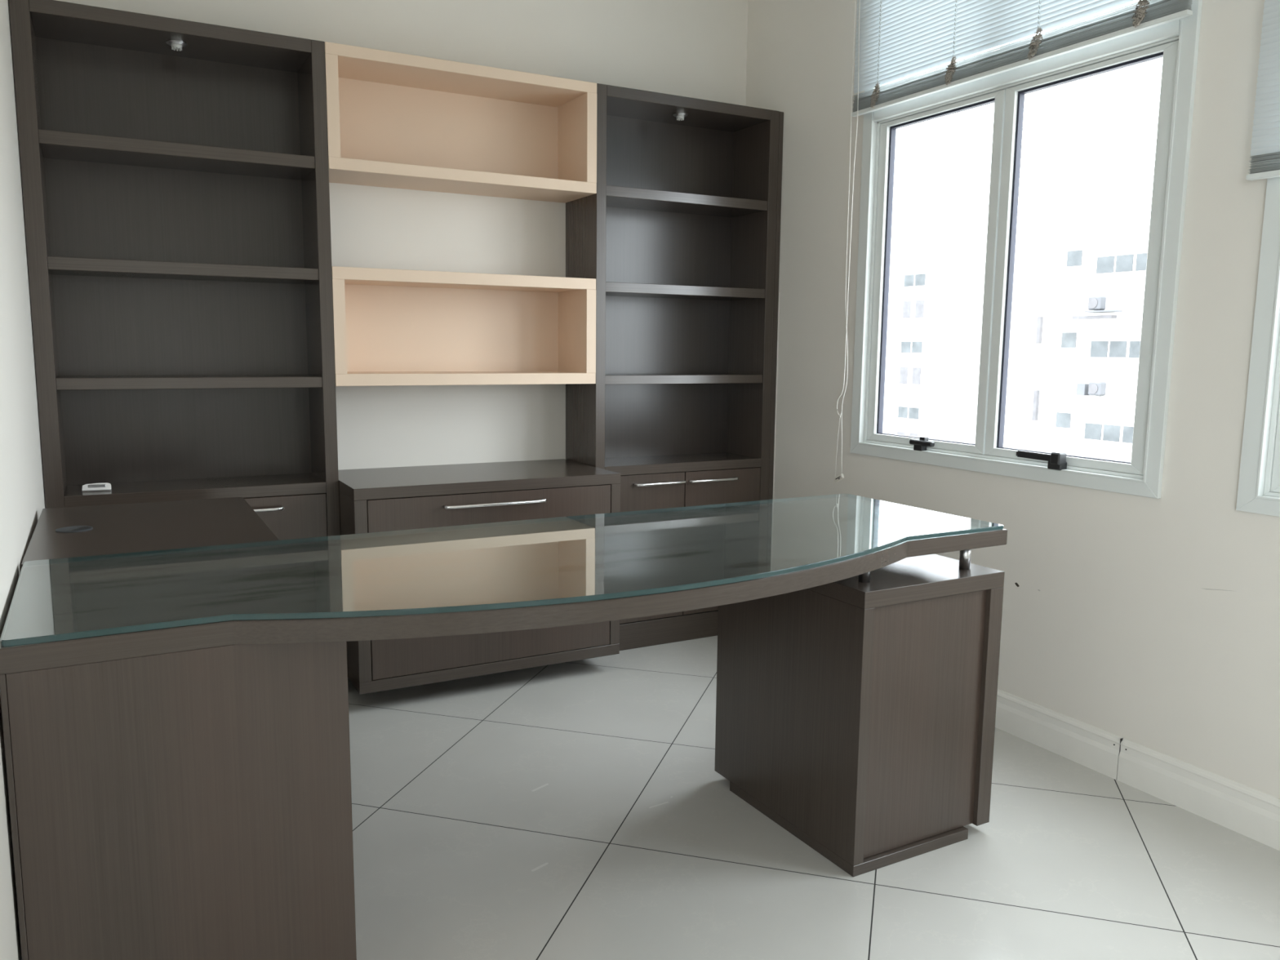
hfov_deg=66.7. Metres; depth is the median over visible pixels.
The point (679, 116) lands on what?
recessed light
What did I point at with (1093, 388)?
fan grille
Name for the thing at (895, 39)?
blind
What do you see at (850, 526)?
glass desk top
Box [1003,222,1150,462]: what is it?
apartment building
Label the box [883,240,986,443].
apartment building
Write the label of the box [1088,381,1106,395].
air conditioner
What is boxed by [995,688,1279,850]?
baseboard
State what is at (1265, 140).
blind
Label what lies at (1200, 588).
scuff
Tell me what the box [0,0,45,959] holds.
wall
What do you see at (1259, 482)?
window
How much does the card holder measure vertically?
0.026 m
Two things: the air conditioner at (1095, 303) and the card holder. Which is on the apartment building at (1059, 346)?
the air conditioner at (1095, 303)
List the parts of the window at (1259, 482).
frame, sash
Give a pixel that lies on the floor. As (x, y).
(576, 810)
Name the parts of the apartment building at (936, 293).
pane, pane, pane, pane, pane, pane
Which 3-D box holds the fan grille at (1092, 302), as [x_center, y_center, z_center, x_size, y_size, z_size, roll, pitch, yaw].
[16.757,-6.543,35.982,0.030,0.380,0.380,-4,9,-28]
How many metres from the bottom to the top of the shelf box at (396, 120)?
0.401 m
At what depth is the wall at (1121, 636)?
2.80 m
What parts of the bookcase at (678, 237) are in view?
panel, door, handle, panel, shelf, shelf, shelf, panel, handle, door, panel, filler panel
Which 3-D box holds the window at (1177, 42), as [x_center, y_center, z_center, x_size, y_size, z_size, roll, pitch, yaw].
[1.167,-0.982,3.123,0.134,1.922,1.276,-4,9,-28]
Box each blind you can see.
[833,0,1192,482]
[1245,0,1279,180]
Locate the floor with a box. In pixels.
[347,635,1279,959]
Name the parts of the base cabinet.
panel, panel, panel, handle, panel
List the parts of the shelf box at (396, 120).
panel, panel, panel, panel, panel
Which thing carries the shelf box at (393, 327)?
attached to the wall at (697, 49)
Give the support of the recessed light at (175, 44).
attached to the bookcase at (175, 172)
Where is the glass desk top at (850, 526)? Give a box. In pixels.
[0,493,1003,646]
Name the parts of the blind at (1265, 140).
rail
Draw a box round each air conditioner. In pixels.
[1088,296,1106,310]
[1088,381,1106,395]
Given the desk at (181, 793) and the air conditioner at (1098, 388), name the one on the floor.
the desk at (181, 793)
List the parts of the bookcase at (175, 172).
panel, panel, panel, shelf, shelf, shelf, handle, door, panel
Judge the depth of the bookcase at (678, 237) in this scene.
4.14 m
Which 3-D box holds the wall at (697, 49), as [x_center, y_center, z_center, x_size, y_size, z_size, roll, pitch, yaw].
[-0.790,-0.759,3.848,3.130,2.920,0.200,-4,9,-28]
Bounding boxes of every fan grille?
[1088,297,1097,308]
[1088,383,1097,393]
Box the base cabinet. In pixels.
[337,458,620,694]
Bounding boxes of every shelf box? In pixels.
[324,41,596,203]
[331,266,595,386]
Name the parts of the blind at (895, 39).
pull cord, pull cord, pull cord, ladder cord, ladder cord, rail, ladder cord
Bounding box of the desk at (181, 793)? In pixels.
[0,528,1007,959]
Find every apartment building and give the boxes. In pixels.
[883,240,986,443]
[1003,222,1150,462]
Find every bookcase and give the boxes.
[8,0,340,540]
[565,83,783,650]
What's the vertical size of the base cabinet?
0.769 m
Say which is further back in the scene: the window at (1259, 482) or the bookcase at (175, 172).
the bookcase at (175, 172)
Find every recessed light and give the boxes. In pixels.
[165,40,186,51]
[672,112,687,120]
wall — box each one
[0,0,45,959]
[55,0,747,470]
[745,0,1279,799]
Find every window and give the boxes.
[849,0,1202,498]
[1235,176,1279,516]
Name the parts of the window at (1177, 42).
sash, sash, frame, sash, sash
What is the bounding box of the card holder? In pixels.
[81,482,111,492]
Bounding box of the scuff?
[1200,587,1236,591]
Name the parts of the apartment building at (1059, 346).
pane, pane, pane, pane, pane, pane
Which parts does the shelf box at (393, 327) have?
panel, panel, panel, panel, panel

